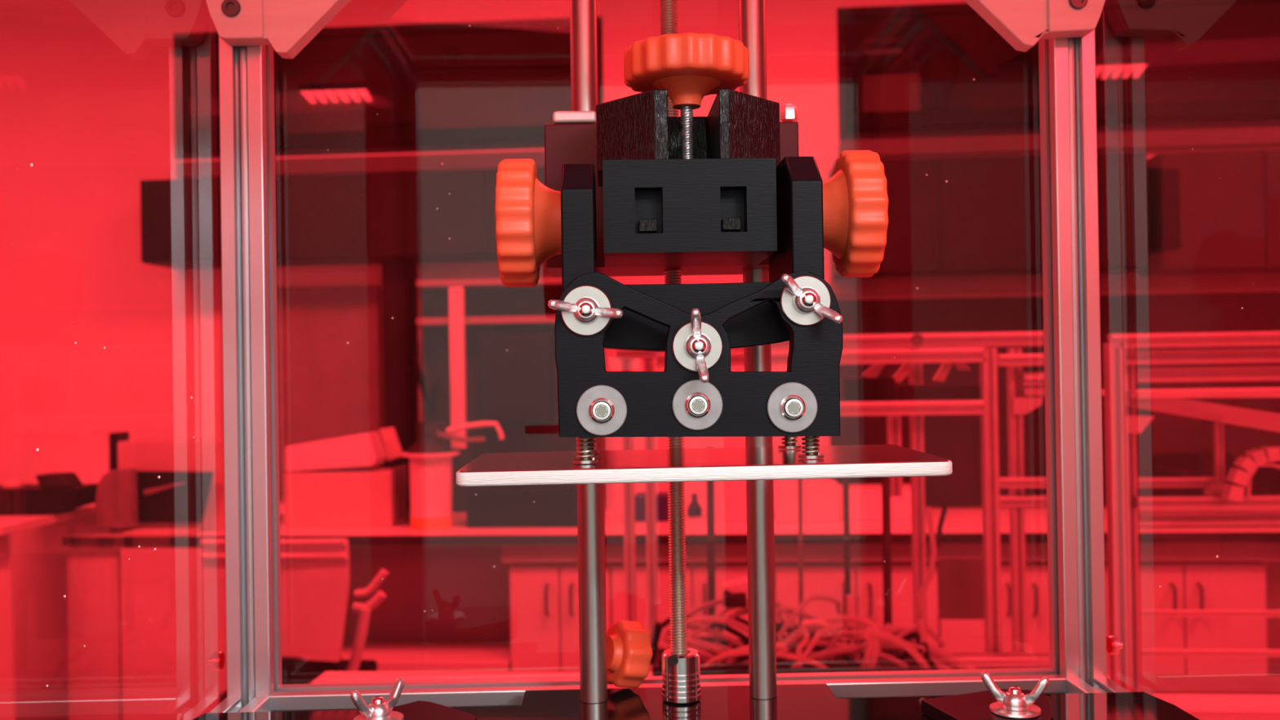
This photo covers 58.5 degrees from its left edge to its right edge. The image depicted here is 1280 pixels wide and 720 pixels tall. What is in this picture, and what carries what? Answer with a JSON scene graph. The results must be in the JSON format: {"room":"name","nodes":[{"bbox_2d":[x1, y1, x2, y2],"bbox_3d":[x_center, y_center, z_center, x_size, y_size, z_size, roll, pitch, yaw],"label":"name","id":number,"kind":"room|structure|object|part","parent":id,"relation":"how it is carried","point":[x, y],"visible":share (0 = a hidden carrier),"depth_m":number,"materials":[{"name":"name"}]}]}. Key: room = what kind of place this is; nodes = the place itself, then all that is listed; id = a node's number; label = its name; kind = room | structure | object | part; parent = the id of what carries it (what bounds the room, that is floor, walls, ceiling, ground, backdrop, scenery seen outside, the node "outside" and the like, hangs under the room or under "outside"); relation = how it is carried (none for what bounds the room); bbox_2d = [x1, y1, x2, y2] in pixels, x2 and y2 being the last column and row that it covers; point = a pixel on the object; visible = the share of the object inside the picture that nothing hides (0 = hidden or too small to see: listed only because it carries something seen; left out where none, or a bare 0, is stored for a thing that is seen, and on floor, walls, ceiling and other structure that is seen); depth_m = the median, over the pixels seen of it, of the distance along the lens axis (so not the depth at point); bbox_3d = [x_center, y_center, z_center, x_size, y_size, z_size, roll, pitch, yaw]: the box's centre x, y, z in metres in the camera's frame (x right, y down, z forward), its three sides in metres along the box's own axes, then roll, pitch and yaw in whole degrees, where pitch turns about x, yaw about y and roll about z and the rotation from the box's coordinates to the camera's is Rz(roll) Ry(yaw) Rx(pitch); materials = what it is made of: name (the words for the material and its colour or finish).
{"room":"workspace","nodes":[
{"label":"workspace","id":0,"kind":"room"},
{"bbox_3d":[0.707,1.555,2.293,11.000,0.100,11.700,-1,0,5],"label":"floor","id":1,"kind":"structure","parent":0,"visible":0},
{"bbox_3d":[0.978,1.041,0.867,3.420,0.900,2.594,-1,0,4],"label":"island table","id":2,"kind":"object","parent":1,"relation":"on","visible":0},
{"bbox_2d":[205,0,1129,712],"bbox_3d":[0.019,0.170,0.342,0.435,0.862,0.425,-1,0,-1],"label":"chassis","id":3,"kind":"object","parent":2,"relation":"on","point":[249,32],"visible":0.75,"depth_m":0.54,"materials":[{"name":"metal"}]},
{"bbox_2d":[0,0,226,719],"bbox_3d":[-0.193,-0.042,0.338,0.004,0.434,0.425,-1,0,-1],"label":"panel","id":4,"kind":"object","parent":3,"relation":"attached to","point":[113,603],"visible":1,"depth_m":0.41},
{"bbox_3d":[-0.177,0.165,0.337,0.020,0.020,0.385,-1,0,-1],"label":"rail","id":5,"kind":"part","parent":3,"relation":"part of","materials":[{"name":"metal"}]},
{"bbox_3d":[-0.181,0.175,0.539,0.020,0.861,0.020,-1,0,-1],"label":"post","id":6,"kind":"part","parent":3,"relation":"part of","materials":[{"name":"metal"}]},
{"bbox_2d":[273,0,1049,684],"bbox_3d":[0.011,-0.044,0.558,0.420,0.434,0.003,-1,0,-1],"label":"panel","id":7,"kind":"object","parent":3,"relation":"attached to","point":[406,358],"visible":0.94,"depth_m":0.56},
{"bbox_3d":[0.015,0.163,0.544,0.372,0.020,0.020,-1,0,-1],"label":"cross rail","id":8,"kind":"part","parent":3,"relation":"part of","materials":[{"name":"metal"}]},
{"bbox_2d":[192,620,1193,719],"bbox_3d":[0.020,0.134,0.349,0.423,0.034,0.378,-1,0,-1],"label":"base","id":9,"kind":"object","parent":3,"relation":"attached to","point":[797,701],"depth_m":0.49,"materials":[{"name":"black plastic"}]},
{"bbox_2d":[350,677,476,719],"bbox_3d":[-0.091,0.140,0.456,0.050,0.021,0.060,-1,0,-1],"label":"clamp","id":10,"kind":"object","parent":9,"relation":"on","point":[380,708],"visible":1,"depth_m":0.46,"materials":[{"name":"black plastic"}]},
{"bbox_2d":[353,711,404,719],"bbox_3d":[-0.105,0.144,0.457,0.020,0.001,0.020,-1,0,-1],"label":"washer","id":11,"kind":"object","parent":10,"relation":"in","point":[366,715],"depth_m":0.45,"materials":[{"name":"metal"}]},
{"bbox_2d":[569,0,607,702],"bbox_3d":[-0.024,-0.054,0.505,0.012,0.407,0.012,-1,0,-1],"label":"rod","id":12,"kind":"object","parent":9,"relation":"on","point":[583,13],"visible":0.51,"depth_m":0.50,"materials":[{"name":"metal"}]},
{"bbox_2d":[494,32,888,463],"bbox_3d":[0.017,-0.040,0.446,0.138,0.149,0.166,-1,0,-1],"label":"carriage","id":13,"kind":"object","parent":12,"relation":"attached to","point":[631,188],"visible":1,"depth_m":0.40,"materials":[{"name":"black plastic"}]},
{"bbox_3d":[-0.044,-0.050,0.417,0.013,0.046,0.046,-1,0,-1],"label":"knob","id":14,"kind":"part","parent":13,"relation":"part of","materials":[{"name":"orange plastic"}]},
{"bbox_3d":[-0.022,-0.041,0.414,0.011,0.054,0.058,-1,0,-1],"label":"arm","id":15,"kind":"part","parent":13,"relation":"part of","materials":[{"name":"black plastic"}]},
{"bbox_2d":[572,458,598,463],"bbox_3d":[-0.018,0.034,0.388,0.009,0.001,0.009,-1,0,-1],"label":"washer","id":16,"kind":"object","parent":13,"relation":"in","point":[575,461],"depth_m":0.39,"materials":[{"name":"silver metal"}]},
{"bbox_2d":[560,285,611,336],"bbox_3d":[-0.018,-0.016,0.375,0.017,0.017,0.001,-1,0,-1],"label":"washer","id":17,"kind":"object","parent":13,"relation":"in","point":[603,301],"depth_m":0.37,"materials":[{"name":"silver metal"}]},
{"bbox_2d":[577,448,599,453],"bbox_3d":[-0.020,0.035,0.435,0.009,0.001,0.009,-1,0,-1],"label":"washer","id":18,"kind":"object","parent":13,"relation":"in","point":[597,451],"depth_m":0.43,"materials":[{"name":"silver metal"}]},
{"bbox_2d":[576,385,626,435],"bbox_3d":[-0.013,0.017,0.375,0.017,0.017,0.001,-1,0,-2],"label":"washer","id":19,"kind":"object","parent":13,"relation":"in","point":[611,393],"depth_m":0.37,"materials":[{"name":"silver metal"}]},
{"bbox_2d":[595,405,607,416],"bbox_3d":[-0.013,0.017,0.371,0.004,0.004,0.001,-1,0,-1],"label":"socket","id":20,"kind":"object","parent":13,"relation":"attached to","point":[602,411],"depth_m":0.37,"materials":[{"name":"silver metal"}]},
{"bbox_3d":[0.017,-0.108,0.422,0.046,0.013,0.046,-1,0,-1],"label":"knob","id":21,"kind":"part","parent":13,"relation":"part of","materials":[{"name":"orange plastic"}]},
{"bbox_3d":[0.020,-0.015,0.415,0.067,0.024,0.032,-1,0,-1],"label":"link plate","id":22,"kind":"part","parent":13,"relation":"part of","materials":[{"name":"black plastic"}]},
{"bbox_2d":[671,379,722,430],"bbox_3d":[0.019,0.015,0.376,0.017,0.017,0.001,-1,0,-2],"label":"washer","id":23,"kind":"object","parent":13,"relation":"in","point":[688,388],"depth_m":0.38,"materials":[{"name":"silver metal"}]},
{"bbox_2d":[672,321,722,371],"bbox_3d":[0.019,-0.004,0.376,0.017,0.017,0.001,-1,0,-1],"label":"washer","id":24,"kind":"object","parent":13,"relation":"in","point":[678,351],"depth_m":0.38,"materials":[{"name":"silver metal"}]},
{"bbox_2d":[693,400,703,410],"bbox_3d":[0.019,0.015,0.372,0.004,0.004,0.001,-1,0,-1],"label":"bolt","id":25,"kind":"object","parent":13,"relation":"attached to","point":[698,405],"depth_m":0.37,"materials":[{"name":"silver metal"}]},
{"bbox_2d":[455,444,952,486],"bbox_3d":[0.020,0.037,0.410,0.162,0.006,0.081,-1,0,-1],"label":"plate","id":26,"kind":"object","parent":13,"relation":"attached to","point":[882,460],"visible":1,"depth_m":0.37,"materials":[{"name":"metal"}]},
{"bbox_3d":[0.020,0.037,0.410,0.162,0.005,0.080,-1,0,-1],"label":"plate","id":27,"kind":"part","parent":26,"relation":"part of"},
{"bbox_2d":[777,444,801,448],"bbox_3d":[0.057,0.033,0.437,0.009,0.001,0.009,-1,0,-1],"label":"washer","id":28,"kind":"object","parent":13,"relation":"in","point":[781,446],"depth_m":0.43,"materials":[{"name":"metal"}]},
{"bbox_2d":[767,382,817,432],"bbox_3d":[0.050,0.016,0.377,0.017,0.017,0.001,-1,0,-2],"label":"washer","id":29,"kind":"object","parent":13,"relation":"in","point":[779,393],"depth_m":0.38,"materials":[{"name":"silver metal"}]},
{"bbox_2d":[788,402,799,413],"bbox_3d":[0.050,0.016,0.372,0.004,0.004,0.001,-1,0,-1],"label":"bolt","id":30,"kind":"object","parent":13,"relation":"attached to","point":[793,407],"depth_m":0.37,"materials":[{"name":"silver metal"}]},
{"bbox_3d":[0.056,-0.043,0.416,0.011,0.057,0.058,-1,0,-1],"label":"arm","id":31,"kind":"part","parent":13,"relation":"part of","materials":[{"name":"black plastic"}]},
{"bbox_2d":[780,275,831,325],"bbox_3d":[0.055,-0.019,0.377,0.017,0.017,0.001,-1,0,-1],"label":"washer","id":32,"kind":"object","parent":13,"relation":"in","point":[786,298],"depth_m":0.38,"materials":[{"name":"silver metal"}]},
{"bbox_2d":[798,453,823,458],"bbox_3d":[0.058,0.033,0.390,0.009,0.001,0.009,-1,0,-1],"label":"washer","id":33,"kind":"object","parent":13,"relation":"in","point":[802,455],"depth_m":0.39,"materials":[{"name":"metal"}]},
{"bbox_3d":[0.080,-0.054,0.420,0.013,0.046,0.046,-1,0,-1],"label":"knob","id":34,"kind":"part","parent":13,"relation":"part of","materials":[{"name":"orange plastic"}]},
{"bbox_3d":[-0.007,0.134,0.520,0.020,0.030,0.029,-1,0,-26],"label":"spare knob","id":35,"kind":"part","parent":9,"relation":"part of","materials":[{"name":"orange plastic"}]},
{"bbox_2d":[659,0,700,703],"bbox_3d":[0.015,-0.054,0.503,0.017,0.405,0.017,-1,0,-20],"label":"screw","id":36,"kind":"object","parent":9,"relation":"on","point":[681,664],"visible":0.42,"depth_m":0.50,"materials":[{"name":"metal"}]},
{"bbox_2d":[737,0,777,699],"bbox_3d":[0.051,-0.055,0.507,0.012,0.407,0.012,-1,0,-1],"label":"rod","id":37,"kind":"object","parent":9,"relation":"on","point":[752,13],"visible":0.51,"depth_m":0.50,"materials":[{"name":"metal"}]},
{"bbox_2d":[919,671,1053,719],"bbox_3d":[0.148,0.136,0.458,0.053,0.021,0.060,-1,0,-13],"label":"clamp","id":38,"kind":"object","parent":9,"relation":"on","point":[1013,703],"visible":1,"depth_m":0.46,"materials":[{"name":"black plastic"}]},
{"bbox_2d":[989,701,1041,719],"bbox_3d":[0.150,0.140,0.458,0.020,0.001,0.020,-1,0,-1],"label":"washer","id":39,"kind":"object","parent":38,"relation":"in","point":[997,709],"depth_m":0.45,"materials":[{"name":"metal"}]},
{"bbox_3d":[0.211,0.169,0.549,0.020,0.861,0.020,-1,0,-1],"label":"post","id":40,"kind":"part","parent":3,"relation":"part of","materials":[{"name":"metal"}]},
{"bbox_3d":[0.215,0.159,0.347,0.020,0.020,0.385,-1,0,-1],"label":"rail","id":41,"kind":"part","parent":3,"relation":"part of","materials":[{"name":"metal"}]},
{"bbox_2d":[1094,0,1279,719],"bbox_3d":[0.225,-0.048,0.348,0.004,0.434,0.425,-1,0,-1],"label":"panel","id":42,"kind":"object","parent":3,"relation":"attached to","point":[1188,91],"visible":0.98,"depth_m":0.46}
]}

